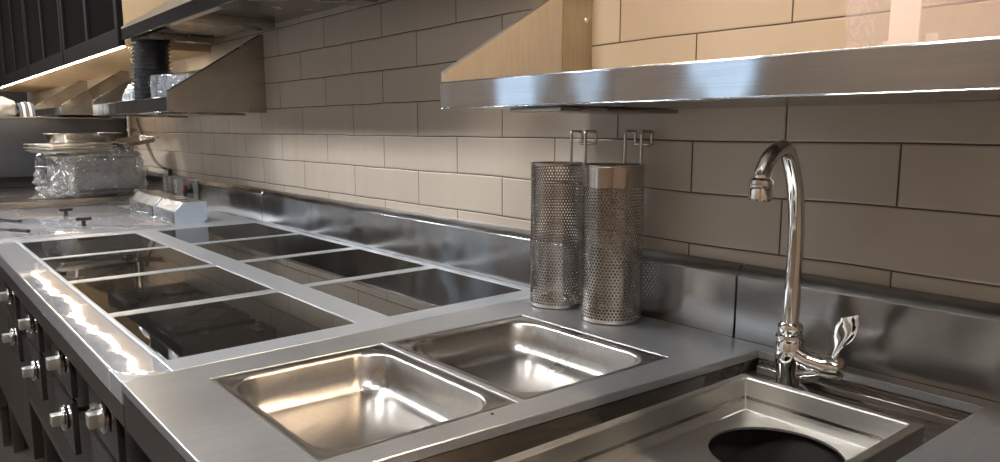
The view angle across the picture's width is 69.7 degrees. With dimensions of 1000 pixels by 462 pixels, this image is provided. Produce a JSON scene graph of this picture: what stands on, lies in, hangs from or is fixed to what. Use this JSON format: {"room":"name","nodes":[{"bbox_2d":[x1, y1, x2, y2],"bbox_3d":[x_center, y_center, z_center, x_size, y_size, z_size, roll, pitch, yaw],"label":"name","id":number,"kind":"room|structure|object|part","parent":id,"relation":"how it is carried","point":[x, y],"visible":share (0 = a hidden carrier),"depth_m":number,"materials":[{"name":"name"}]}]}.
{"room":"commercial kitchen","nodes":[
{"label":"commercial kitchen","id":0,"kind":"room"},
{"bbox_2d":[0,91,27,116],"bbox_3d":[-5.077,-0.920,5.004,3.240,2.820,0.120,-7,11,-40],"label":"wall","id":1,"kind":"structure","parent":0,"point":[17,97],"depth_m":5.87,"materials":[{"name":"grey paint"}]},
{"bbox_2d":[0,423,41,461],"bbox_3d":[-2.305,0.983,2.007,3.240,0.100,8.640,-7,11,-40],"label":"floor","id":2,"kind":"structure","parent":0,"point":[7,454],"depth_m":2.68,"materials":[{"name":"ceramic"}]},
{"bbox_2d":[0,185,175,446],"bbox_3d":[-2.434,0.207,3.776,0.734,0.936,2.446,-7,11,-40],"label":"countertop","id":3,"kind":"structure","parent":2,"relation":"on","point":[11,198],"depth_m":2.77,"materials":[{"name":"metal"}]},
{"bbox_3d":[-1.897,0.738,2.764,0.040,0.170,0.040,-7,11,-40],"label":"leg","id":4,"kind":"part","parent":3,"relation":"part of","materials":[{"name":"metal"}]},
{"bbox_2d":[0,116,126,187],"bbox_3d":[-2.832,-0.438,3.837,1.138,0.324,1.678,-7,11,-40],"label":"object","id":5,"kind":"object","parent":3,"relation":"on","point":[17,165],"visible":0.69,"depth_m":3.32,"materials":[{"name":"grey metal"}]},
{"bbox_2d":[0,96,18,116],"bbox_3d":[-2.490,-0.617,3.553,0.191,0.110,0.200,-1,8,-5],"label":"bag","id":6,"kind":"object","parent":5,"relation":"on","point":[8,108],"visible":0.98,"depth_m":3.52,"materials":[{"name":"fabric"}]},
{"bbox_2d":[16,101,35,116],"bbox_3d":[-2.387,-0.612,3.610,0.064,0.080,0.149,-7,11,-40],"label":"folded towel","id":7,"kind":"object","parent":5,"relation":"on","point":[26,109],"visible":0.85,"depth_m":3.57,"materials":[{"name":"white fabric"}]},
{"bbox_2d":[32,142,147,198],"bbox_3d":[-1.706,-0.255,2.941,0.279,0.217,0.460,6,10,36],"label":"pan","id":8,"kind":"object","parent":3,"relation":"on","point":[69,176],"visible":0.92,"depth_m":2.87,"materials":[{"name":"metal"}]},
{"bbox_2d":[25,148,117,152],"bbox_3d":[-1.714,-0.323,2.880,0.200,0.011,0.270,5,10,32],"label":"baking tray","id":9,"kind":"object","parent":8,"relation":"on","point":[97,149],"visible":0.84,"depth_m":2.83,"materials":[{"name":"metal"}]},
{"bbox_2d":[23,145,116,149],"bbox_3d":[-1.712,-0.333,2.865,0.200,0.011,0.270,6,11,34],"label":"baking tray","id":10,"kind":"object","parent":9,"relation":"on","point":[92,146],"visible":0.88,"depth_m":2.81,"materials":[{"name":"metal"}]},
{"bbox_2d":[23,142,116,146],"bbox_3d":[-1.728,-0.349,2.893,0.200,0.011,0.270,5,10,29],"label":"baking tray","id":11,"kind":"object","parent":10,"relation":"on","point":[85,143],"visible":0.88,"depth_m":2.83,"materials":[{"name":"metal"}]},
{"bbox_2d":[41,133,118,142],"bbox_3d":[-1.707,-0.382,2.935,0.180,0.036,0.240,5,11,33],"label":"pan","id":12,"kind":"object","parent":11,"relation":"on","point":[57,137],"visible":1,"depth_m":2.87,"materials":[{"name":"metal"}]},
{"bbox_2d":[112,135,158,146],"bbox_3d":[-1.551,-0.380,3.031,0.140,0.050,0.168,5,10,32],"label":"pan","id":13,"kind":"object","parent":8,"relation":"on","point":[136,140],"visible":0.79,"depth_m":3.04,"materials":[{"name":"metal"}]},
{"bbox_2d":[0,205,254,461],"bbox_3d":[-1.363,0.401,2.539,0.734,0.901,0.836,-7,11,-40],"label":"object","id":14,"kind":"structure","parent":2,"relation":"on","point":[24,422],"depth_m":2.28,"materials":[{"name":"metal"}]},
{"bbox_3d":[-1.823,0.697,2.702,0.036,0.270,0.036,-7,11,-40],"label":"leg","id":15,"kind":"part","parent":14,"relation":"part of","materials":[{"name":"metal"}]},
{"bbox_2d":[0,205,173,240],"bbox_3d":[-1.451,-0.051,2.396,0.460,0.034,0.775,-7,11,-40],"label":"griddle cover","id":16,"kind":"object","parent":14,"relation":"on","point":[51,222],"visible":1,"depth_m":2.29,"materials":[{"name":"metal"}]},
{"bbox_2d":[0,218,21,221],"bbox_3d":[-1.629,-0.038,2.340,0.217,0.008,0.032,4,9,26],"label":"scraper","id":17,"kind":"object","parent":16,"relation":"on","point":[1,219],"visible":1,"depth_m":2.31,"materials":[{"name":"metal"}]},
{"bbox_2d":[0,228,30,232],"bbox_3d":[-1.442,-0.005,2.107,0.178,0.008,0.032,3,9,23],"label":"scraper","id":18,"kind":"object","parent":16,"relation":"on","point":[1,229],"visible":1,"depth_m":2.09,"materials":[{"name":"metal"}]},
{"bbox_2d":[128,190,183,216],"bbox_3d":[-1.264,-0.101,2.619,0.119,0.069,0.312,-7,11,-40],"label":"box","id":19,"kind":"object","parent":14,"relation":"on","point":[143,202],"visible":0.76,"depth_m":2.58,"materials":[{"name":"silver metal"}]},
{"bbox_3d":[-1.156,-0.085,2.508,0.102,0.069,0.002,-7,11,-40],"label":"plate","id":20,"kind":"part","parent":19,"relation":"part of","materials":[{"name":"metal"}]},
{"bbox_2d":[153,196,206,223],"bbox_3d":[-1.080,-0.070,2.407,0.119,0.069,0.215,-7,11,-40],"label":"box","id":21,"kind":"object","parent":14,"relation":"on","point":[177,210],"visible":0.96,"depth_m":2.35,"materials":[{"name":"silver metal"}]},
{"bbox_3d":[-1.004,-0.060,2.333,0.102,0.069,0.002,-7,11,-40],"label":"plate","id":22,"kind":"part","parent":21,"relation":"part of","materials":[{"name":"metal"}]},
{"bbox_2d":[0,221,545,461],"bbox_3d":[-0.640,0.521,1.698,0.742,0.901,1.392,-7,11,-40],"label":"range","id":23,"kind":"object","parent":2,"relation":"on","point":[100,312],"visible":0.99,"depth_m":1.35,"materials":[{"name":"metal"}]},
{"bbox_3d":[-1.231,0.162,1.799,0.009,0.046,0.046,-7,11,-40],"label":"knob","id":24,"kind":"part","parent":23,"relation":"part of","materials":[{"name":"silver metal"}]},
{"bbox_3d":[-1.246,0.164,1.833,0.010,0.097,0.180,-7,11,-40],"label":"knob plate","id":25,"kind":"part","parent":23,"relation":"part of","materials":[{"name":"metal"}]},
{"bbox_3d":[-1.240,0.270,1.826,0.009,0.046,0.046,-7,11,-40],"label":"knob","id":26,"kind":"part","parent":23,"relation":"part of","materials":[{"name":"silver metal"}]},
{"bbox_3d":[-1.256,0.271,1.859,0.010,0.097,0.180,-7,11,-40],"label":"knob plate","id":27,"kind":"part","parent":23,"relation":"part of","materials":[{"name":"metal"}]},
{"bbox_3d":[-1.011,0.199,1.545,0.009,0.046,0.046,-7,11,-40],"label":"knob","id":28,"kind":"part","parent":23,"relation":"part of","materials":[{"name":"silver metal"}]},
{"bbox_3d":[-1.021,0.306,1.572,0.009,0.046,0.046,-7,11,-40],"label":"knob","id":29,"kind":"part","parent":23,"relation":"part of","materials":[{"name":"silver metal"}]},
{"bbox_3d":[-1.026,0.200,1.579,0.010,0.097,0.180,-7,11,-40],"label":"knob plate","id":30,"kind":"part","parent":23,"relation":"part of","materials":[{"name":"black metal"}]},
{"bbox_3d":[-1.036,0.307,1.606,0.010,0.097,0.180,-7,11,-40],"label":"knob plate","id":31,"kind":"part","parent":23,"relation":"part of","materials":[{"name":"metal"}]},
{"bbox_3d":[-0.865,0.544,1.507,0.025,0.020,1.388,-7,11,-40],"label":"panel rail","id":32,"kind":"part","parent":23,"relation":"part of","materials":[{"name":"metal"}]},
{"bbox_3d":[-1.277,0.673,2.054,0.036,0.440,0.036,-7,11,-40],"label":"leg","id":33,"kind":"part","parent":23,"relation":"part of","materials":[{"name":"metal"}]},
{"bbox_3d":[-0.790,0.235,1.289,0.009,0.046,0.046,-7,11,-40],"label":"knob","id":34,"kind":"part","parent":23,"relation":"part of","materials":[{"name":"silver metal"}]},
{"bbox_3d":[-0.805,0.237,1.323,0.010,0.097,0.180,-7,11,-40],"label":"knob plate","id":35,"kind":"part","parent":23,"relation":"part of","materials":[{"name":"metal"}]},
{"bbox_3d":[-0.800,0.342,1.316,0.009,0.046,0.046,-7,11,-40],"label":"knob","id":36,"kind":"part","parent":23,"relation":"part of","materials":[{"name":"silver metal"}]},
{"bbox_3d":[-0.815,0.344,1.350,0.010,0.097,0.180,-7,11,-40],"label":"knob plate","id":37,"kind":"part","parent":23,"relation":"part of","materials":[{"name":"metal"}]},
{"bbox_3d":[-0.895,0.121,1.423,0.058,0.030,1.388,-7,11,-40],"label":"rail","id":38,"kind":"part","parent":23,"relation":"part of","materials":[{"name":"metal"}]},
{"bbox_3d":[-0.869,0.334,1.474,0.015,0.405,1.388,-7,11,-40],"label":"control panel","id":39,"kind":"part","parent":23,"relation":"part of","materials":[{"name":"metal"}]},
{"bbox_3d":[-1.087,0.040,1.918,0.283,0.007,0.312,-7,11,-40],"label":"glass plate","id":40,"kind":"part","parent":23,"relation":"part of","materials":[{"name":"black glass"}]},
{"bbox_3d":[-0.575,0.270,1.041,0.009,0.046,0.046,-7,11,-40],"label":"knob","id":41,"kind":"part","parent":23,"relation":"part of","materials":[{"name":"silver metal"}]},
{"bbox_3d":[-0.600,0.380,1.102,0.010,0.097,0.180,-7,11,-40],"label":"knob plate","id":42,"kind":"part","parent":23,"relation":"part of","materials":[{"name":"silver metal"}]},
{"bbox_3d":[-0.591,0.272,1.075,0.010,0.097,0.180,-7,11,-40],"label":"knob plate","id":43,"kind":"part","parent":23,"relation":"part of","materials":[{"name":"metal"}]},
{"bbox_3d":[-0.868,0.076,1.665,0.283,0.007,0.311,-7,11,-40],"label":"glass plate","id":44,"kind":"part","parent":23,"relation":"part of","materials":[{"name":"black glass"}]},
{"bbox_3d":[-0.647,0.112,1.409,0.283,0.007,0.307,-7,11,-40],"label":"glass plate","id":45,"kind":"part","parent":23,"relation":"part of","materials":[{"name":"black glass"}]},
{"bbox_3d":[-0.819,0.007,2.146,0.299,0.007,0.312,-7,11,-40],"label":"glass plate","id":46,"kind":"part","parent":23,"relation":"part of","materials":[{"name":"black glass"}]},
{"bbox_3d":[-0.432,0.148,1.161,0.283,0.007,0.291,-7,11,-40],"label":"glass plate","id":47,"kind":"part","parent":23,"relation":"part of","materials":[{"name":"black glass"}]},
{"bbox_3d":[-0.599,0.043,1.893,0.299,0.007,0.311,-7,11,-40],"label":"glass plate","id":48,"kind":"part","parent":23,"relation":"part of","materials":[{"name":"black glass"}]},
{"bbox_3d":[-0.615,0.087,1.658,0.674,0.030,1.392,-7,11,-40],"label":"frame","id":49,"kind":"part","parent":23,"relation":"part of","materials":[{"name":"metal"}]},
{"bbox_3d":[-0.378,0.080,1.637,0.299,0.007,0.307,-7,11,-40],"label":"glass plate","id":50,"kind":"part","parent":23,"relation":"part of","materials":[{"name":"black glass"}]},
{"bbox_3d":[-0.163,0.115,1.389,0.299,0.007,0.291,-7,11,-40],"label":"glass plate","id":51,"kind":"part","parent":23,"relation":"part of","materials":[{"name":"black glass"}]},
{"bbox_2d":[121,293,999,461],"bbox_3d":[0.067,0.637,0.886,0.734,0.902,0.772,-7,11,-40],"label":"countertop","id":52,"kind":"structure","parent":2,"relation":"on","point":[183,415],"depth_m":0.84,"materials":[{"name":"metal"}]},
{"bbox_2d":[212,345,513,461],"bbox_3d":[-0.170,0.216,0.854,0.237,0.055,0.303,-7,11,-40],"label":"pan","id":53,"kind":"object","parent":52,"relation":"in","point":[331,406],"visible":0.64,"depth_m":0.92,"materials":[{"name":"metal"}]},
{"bbox_2d":[390,316,664,399],"bbox_3d":[0.032,0.193,1.008,0.251,0.055,0.304,-7,11,-40],"label":"pan","id":54,"kind":"object","parent":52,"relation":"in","point":[524,358],"visible":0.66,"depth_m":1.08,"materials":[{"name":"metal"}]},
{"bbox_2d":[530,130,597,308],"bbox_3d":[0.103,-0.022,1.247,0.104,0.302,0.094,-7,11,-40],"label":"basket","id":55,"kind":"object","parent":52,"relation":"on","point":[553,300],"visible":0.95,"depth_m":1.22,"materials":[{"name":"metal"}]},
{"bbox_3d":[0.144,-0.137,1.240,0.031,0.076,0.038,-7,11,-40],"label":"hook handle","id":56,"kind":"part","parent":55,"relation":"part of","materials":[{"name":"metal"}]},
{"bbox_2d":[580,130,653,324],"bbox_3d":[0.185,-0.009,1.152,0.112,0.302,0.100,-7,11,-40],"label":"basket","id":57,"kind":"object","parent":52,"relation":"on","point":[623,176],"visible":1,"depth_m":1.12,"materials":[{"name":"metal"}]},
{"bbox_3d":[0.222,-0.126,1.155,0.031,0.074,0.038,-7,11,-40],"label":"hook handle","id":58,"kind":"part","parent":57,"relation":"part of","materials":[{"name":"metal"}]},
{"bbox_2d":[494,374,923,461],"bbox_3d":[0.162,0.239,0.674,0.561,0.044,0.213,-6,10,-37],"label":"sink","id":59,"kind":"object","parent":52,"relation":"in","point":[688,441],"visible":0.95,"depth_m":0.81,"materials":[{"name":"metal"}]},
{"bbox_3d":[0.165,0.384,0.693,0.509,0.238,0.175,-6,10,-37],"label":"boiling tank","id":60,"kind":"part","parent":52,"relation":"part of","materials":[{"name":"black metal"}]},
{"bbox_2d":[748,140,858,391],"bbox_3d":[0.350,0.050,0.873,0.143,0.319,0.100,-1,8,-6],"label":"tap","id":61,"kind":"object","parent":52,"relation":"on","point":[790,354],"visible":0.98,"depth_m":0.88,"materials":[{"name":"silver metal"}]},
{"bbox_3d":[0.333,0.007,0.859,0.118,0.231,0.020,-8,11,-43],"label":"spout","id":62,"kind":"part","parent":61,"relation":"part of","materials":[{"name":"silver metal"}]},
{"bbox_3d":[0.384,0.166,0.898,0.053,0.047,0.026,8,11,43],"label":"arm","id":63,"kind":"part","parent":61,"relation":"part of","materials":[{"name":"silver metal"}]},
{"bbox_3d":[0.410,0.127,0.858,0.010,0.064,0.038,-3,9,-17],"label":"lever handle","id":64,"kind":"part","parent":61,"relation":"part of","materials":[{"name":"silver metal"}]},
{"bbox_2d":[27,0,999,362],"bbox_3d":[-1.121,-0.606,2.805,0.120,2.820,8.400,-7,11,-40],"label":"wall","id":65,"kind":"structure","parent":0,"point":[906,196],"depth_m":1.15,"materials":[{"name":"beige tile"}]},
{"bbox_2d":[34,71,129,116],"bbox_3d":[-2.221,-0.717,3.759,0.301,0.231,0.950,-7,11,-40],"label":"wall shelf","id":66,"kind":"object","parent":65,"relation":"attached to","point":[76,100],"visible":0.54,"depth_m":3.45,"materials":[{"name":"metal"}]},
{"bbox_3d":[-2.526,-0.768,4.112,0.299,0.230,0.012,-7,11,-40],"label":"panel","id":67,"kind":"part","parent":66,"relation":"part of","materials":[{"name":"metal"}]},
{"bbox_3d":[-1.915,-0.667,3.407,0.299,0.230,0.012,-7,11,-40],"label":"panel","id":68,"kind":"part","parent":66,"relation":"part of","materials":[{"name":"metal"}]},
{"bbox_2d":[0,0,210,91],"bbox_3d":[-2.418,-1.257,3.908,0.308,0.843,3.913,-7,11,-40],"label":"upper cabinet","id":69,"kind":"object","parent":65,"relation":"attached to","point":[37,36],"depth_m":3.27,"materials":[{"name":"laminate"}]},
{"bbox_3d":[-3.489,-1.407,4.929,0.006,0.715,0.871,-7,11,-40],"label":"glass","id":70,"kind":"part","parent":69,"relation":"part of","materials":[{"name":"black glass"}]},
{"bbox_3d":[-3.490,-1.405,4.929,0.020,0.838,0.948,-7,11,-40],"label":"door","id":71,"kind":"part","parent":69,"relation":"part of","materials":[{"name":"wood"}]},
{"bbox_3d":[-2.859,-1.302,4.201,0.006,0.715,0.883,-7,11,-40],"label":"glass","id":72,"kind":"part","parent":69,"relation":"part of","materials":[{"name":"black glass"}]},
{"bbox_3d":[-2.860,-1.301,4.200,0.020,0.838,0.960,-7,11,-40],"label":"door","id":73,"kind":"part","parent":69,"relation":"part of","materials":[{"name":"wood"}]},
{"bbox_3d":[-2.225,-1.197,3.467,0.020,0.838,0.960,-7,11,-40],"label":"door","id":74,"kind":"part","parent":69,"relation":"part of","materials":[{"name":"wood"}]},
{"bbox_3d":[-2.225,-1.198,3.468,0.006,0.715,0.883,-7,11,-40],"label":"glass","id":75,"kind":"part","parent":69,"relation":"part of","materials":[{"name":"black glass"}]},
{"bbox_3d":[-2.527,-0.828,3.869,0.012,0.005,3.903,-7,11,-40],"label":"strip light rail","id":76,"kind":"part","parent":69,"relation":"part of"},
{"bbox_3d":[-1.593,-1.093,2.738,0.006,0.715,0.874,-7,11,-40],"label":"glass","id":77,"kind":"part","parent":69,"relation":"part of","materials":[{"name":"black glass"}]},
{"bbox_3d":[-1.594,-1.092,2.737,0.020,0.838,0.951,-7,11,-40],"label":"door","id":78,"kind":"part","parent":69,"relation":"part of","materials":[{"name":"wood"}]},
{"bbox_2d":[126,117,138,165],"bbox_3d":[-1.789,-0.466,3.483,0.046,0.490,0.034,-7,11,-40],"label":"pipe","id":79,"kind":"object","parent":65,"relation":"attached to","point":[129,129],"visible":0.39,"depth_m":3.47,"materials":[{"name":"metal"}]},
{"bbox_2d":[135,117,172,175],"bbox_3d":[-1.576,-0.393,3.253,0.021,0.259,0.509,-7,11,-40],"label":"power cord","id":80,"kind":"object","parent":65,"relation":"attached to","point":[137,119],"visible":0.91,"depth_m":3.28,"materials":[{"name":"black plastic"}]},
{"bbox_2d":[92,34,265,117],"bbox_3d":[-1.180,-0.535,2.556,0.301,0.250,0.972,-7,11,-40],"label":"wall shelf","id":81,"kind":"object","parent":65,"relation":"attached to","point":[233,84],"visible":0.98,"depth_m":2.24,"materials":[{"name":"metal"}]},
{"bbox_3d":[-1.491,-0.591,2.917,0.299,0.242,0.012,-7,11,-40],"label":"panel","id":82,"kind":"part","parent":81,"relation":"part of","materials":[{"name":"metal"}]},
{"bbox_2d":[132,96,155,99],"bbox_3d":[-1.190,-0.432,2.458,0.122,0.054,0.122,-7,11,-40],"label":"bowl","id":83,"kind":"object","parent":81,"relation":"on","point":[134,97],"visible":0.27,"depth_m":2.40,"materials":[{"name":"black plastic"}]},
{"bbox_2d":[132,92,166,96],"bbox_3d":[-1.189,-0.445,2.455,0.122,0.054,0.122,-7,11,-40],"label":"bowl","id":84,"kind":"object","parent":83,"relation":"on","point":[134,93],"visible":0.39,"depth_m":2.40,"materials":[{"name":"black plastic"}]},
{"bbox_2d":[132,88,166,92],"bbox_3d":[-1.188,-0.457,2.453,0.122,0.054,0.122,-7,11,-40],"label":"bowl","id":85,"kind":"object","parent":84,"relation":"on","point":[134,89],"visible":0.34,"depth_m":2.40,"materials":[{"name":"black plastic"}]},
{"bbox_2d":[132,84,170,87],"bbox_3d":[-1.187,-0.470,2.450,0.122,0.054,0.122,-7,11,-40],"label":"bowl","id":86,"kind":"object","parent":85,"relation":"on","point":[134,85],"visible":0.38,"depth_m":2.40,"materials":[{"name":"black plastic"}]},
{"bbox_2d":[132,80,170,84],"bbox_3d":[-1.186,-0.483,2.448,0.122,0.054,0.122,-7,11,-40],"label":"bowl","id":87,"kind":"object","parent":86,"relation":"on","point":[134,81],"visible":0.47,"depth_m":2.40,"materials":[{"name":"black ceramic"}]},
{"bbox_2d":[132,76,170,80],"bbox_3d":[-1.185,-0.496,2.446,0.122,0.054,0.122,-7,11,-40],"label":"bowl","id":88,"kind":"object","parent":87,"relation":"on","point":[134,77],"visible":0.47,"depth_m":2.39,"materials":[{"name":"black plastic"}]},
{"bbox_2d":[132,72,160,75],"bbox_3d":[-1.184,-0.509,2.443,0.122,0.054,0.122,-7,11,-40],"label":"bowl","id":89,"kind":"object","parent":88,"relation":"on","point":[134,73],"visible":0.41,"depth_m":2.39,"materials":[{"name":"black ceramic"}]},
{"bbox_2d":[131,68,170,72],"bbox_3d":[-1.183,-0.522,2.441,0.122,0.054,0.122,-7,11,-40],"label":"bowl","id":90,"kind":"object","parent":89,"relation":"on","point":[134,69],"visible":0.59,"depth_m":2.39,"materials":[{"name":"black ceramic"}]},
{"bbox_2d":[131,64,170,68],"bbox_3d":[-1.182,-0.535,2.439,0.122,0.054,0.122,-7,11,-40],"label":"bowl","id":91,"kind":"object","parent":90,"relation":"on","point":[161,66],"visible":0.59,"depth_m":2.39,"materials":[{"name":"black plastic"}]},
{"bbox_2d":[131,60,170,64],"bbox_3d":[-1.181,-0.548,2.436,0.122,0.054,0.122,-7,11,-40],"label":"bowl","id":92,"kind":"object","parent":91,"relation":"on","point":[133,61],"visible":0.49,"depth_m":2.39,"materials":[{"name":"black ceramic"}]},
{"bbox_2d":[131,56,170,60],"bbox_3d":[-1.180,-0.561,2.434,0.122,0.054,0.122,-7,11,-40],"label":"bowl","id":93,"kind":"object","parent":92,"relation":"on","point":[133,57],"visible":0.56,"depth_m":2.39,"materials":[{"name":"black ceramic"}]},
{"bbox_2d":[131,52,170,56],"bbox_3d":[-1.179,-0.574,2.432,0.122,0.054,0.122,-7,11,-40],"label":"bowl","id":94,"kind":"object","parent":93,"relation":"on","point":[162,54],"visible":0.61,"depth_m":2.38,"materials":[{"name":"black plastic"}]},
{"bbox_2d":[131,47,170,52],"bbox_3d":[-1.178,-0.586,2.429,0.122,0.054,0.122,-7,11,-40],"label":"bowl","id":95,"kind":"object","parent":94,"relation":"on","point":[141,49],"visible":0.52,"depth_m":2.38,"materials":[{"name":"black ceramic"}]},
{"bbox_2d":[131,43,170,48],"bbox_3d":[-1.177,-0.599,2.427,0.122,0.054,0.122,-7,11,-40],"label":"bowl","id":96,"kind":"object","parent":95,"relation":"on","point":[138,45],"visible":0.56,"depth_m":2.38,"materials":[{"name":"black ceramic"}]},
{"bbox_2d":[131,39,170,44],"bbox_3d":[-1.176,-0.612,2.425,0.122,0.054,0.122,-7,11,-40],"label":"bowl","id":97,"kind":"object","parent":96,"relation":"on","point":[135,41],"visible":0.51,"depth_m":2.38,"materials":[{"name":"black ceramic"}]},
{"bbox_2d":[150,72,195,105],"bbox_3d":[-1.020,-0.451,2.336,0.215,0.125,0.130,4,9,29],"label":"wrap","id":98,"kind":"object","parent":81,"relation":"on","point":[177,73],"visible":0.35,"depth_m":2.30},
{"bbox_3d":[-0.867,-0.487,2.196,0.299,0.242,0.012,-7,11,-40],"label":"panel","id":99,"kind":"part","parent":81,"relation":"part of","materials":[{"name":"metal"}]},
{"bbox_3d":[-1.018,-0.393,2.346,0.190,0.009,0.110,5,9,29],"label":"tray","id":100,"kind":"object","parent":81,"relation":"on","visible":0},
{"bbox_3d":[-1.020,-0.401,2.338,0.190,0.009,0.110,4,9,27],"label":"tray","id":101,"kind":"object","parent":100,"relation":"on","visible":0},
{"bbox_3d":[-1.020,-0.412,2.345,0.190,0.009,0.110,4,9,27],"label":"tray","id":102,"kind":"object","parent":101,"relation":"on","visible":0},
{"bbox_3d":[-1.023,-0.421,2.339,0.190,0.009,0.110,5,9,29],"label":"tray","id":103,"kind":"object","parent":102,"relation":"on","visible":0},
{"bbox_3d":[-1.016,-0.430,2.337,0.190,0.009,0.110,5,9,31],"label":"tray","id":104,"kind":"object","parent":103,"relation":"on","visible":0},
{"label":"tray","id":105,"kind":"object","parent":104,"relation":"on","visible":0},
{"bbox_3d":[-1.020,-0.450,2.339,0.190,0.009,0.110,5,9,30],"label":"tray","id":106,"kind":"object","parent":105,"relation":"on","visible":0},
{"bbox_3d":[-1.019,-0.459,2.330,0.190,0.009,0.110,4,9,28],"label":"tray","id":107,"kind":"object","parent":106,"relation":"on","visible":0},
{"bbox_3d":[-1.020,-0.469,2.335,0.190,0.009,0.110,4,9,27],"label":"tray","id":108,"kind":"object","parent":107,"relation":"on","visible":0},
{"bbox_3d":[-1.023,-0.478,2.333,0.190,0.009,0.110,4,9,28],"label":"tray","id":109,"kind":"object","parent":108,"relation":"on","visible":0},
{"bbox_2d":[155,78,185,81],"bbox_3d":[-1.017,-0.487,2.328,0.190,0.009,0.110,5,9,30],"label":"tray","id":110,"kind":"object","parent":109,"relation":"on","point":[179,79],"visible":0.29,"depth_m":2.34,"materials":[{"name":"clear plastic"}]},
{"bbox_2d":[156,75,190,79],"bbox_3d":[-1.020,-0.497,2.329,0.190,0.009,0.110,5,10,31],"label":"tray","id":111,"kind":"object","parent":110,"relation":"on","point":[177,76],"visible":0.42,"depth_m":2.34,"materials":[{"name":"clear plastic"}]},
{"bbox_2d":[136,169,264,221],"bbox_3d":[-1.658,-0.214,3.386,0.020,0.140,2.710,-7,11,-40],"label":"panel","id":112,"kind":"object","parent":65,"relation":"attached to","point":[242,201],"visible":0.27,"depth_m":2.60,"materials":[{"name":"metal"}]},
{"bbox_2d":[163,175,198,198],"bbox_3d":[-1.339,-0.178,2.976,0.030,0.088,0.450,-7,11,-40],"label":"switch panel","id":113,"kind":"object","parent":112,"relation":"attached to","point":[185,187],"visible":0.89,"depth_m":2.96,"materials":[{"name":"black plastic"}]},
{"bbox_3d":[-1.252,-0.158,2.875,0.024,0.072,0.072,-7,11,-40],"label":"knob","id":114,"kind":"part","parent":113,"relation":"part of","materials":[{"name":"black plastic"}]},
{"bbox_2d":[121,0,376,46],"bbox_3d":[-0.574,-0.672,1.822,0.301,0.231,1.815,-7,11,-40],"label":"wall shelf","id":115,"kind":"object","parent":65,"relation":"attached to","point":[178,22],"visible":0.98,"depth_m":2.05,"materials":[{"name":"metal"}]},
{"bbox_3d":[-1.160,-0.770,2.500,0.299,0.230,0.012,-7,11,-40],"label":"panel","id":116,"kind":"part","parent":115,"relation":"part of","materials":[{"name":"metal"}]},
{"bbox_2d":[261,189,742,337],"bbox_3d":[-0.211,0.025,1.714,0.020,0.140,1.733,-7,11,-40],"label":"panel","id":117,"kind":"object","parent":65,"relation":"attached to","point":[696,292],"visible":0.58,"depth_m":1.48,"materials":[{"name":"metal"}]},
{"bbox_2d":[440,0,999,113],"bbox_3d":[0.641,-0.207,0.439,0.322,0.240,1.864,-7,11,-40],"label":"wall shelf","id":118,"kind":"object","parent":65,"relation":"attached to","point":[540,62],"visible":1,"depth_m":0.76,"materials":[{"name":"metal"}]},
{"bbox_3d":[0.040,-0.310,1.135,0.320,0.233,0.012,-7,11,-40],"label":"panel","id":119,"kind":"part","parent":118,"relation":"part of","materials":[{"name":"metal"}]},
{"bbox_2d":[883,0,938,45],"bbox_3d":[0.609,-0.204,0.527,0.144,0.193,0.638,-7,11,-40],"label":"package","id":120,"kind":"object","parent":118,"relation":"on","point":[905,15],"visible":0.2,"depth_m":0.73},
{"bbox_2d":[735,264,999,413],"bbox_3d":[0.890,0.207,0.440,0.020,0.140,1.651,-7,11,-40],"label":"panel","id":121,"kind":"object","parent":65,"relation":"attached to","point":[946,342],"visible":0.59,"depth_m":0.89,"materials":[{"name":"metal"}]}
]}

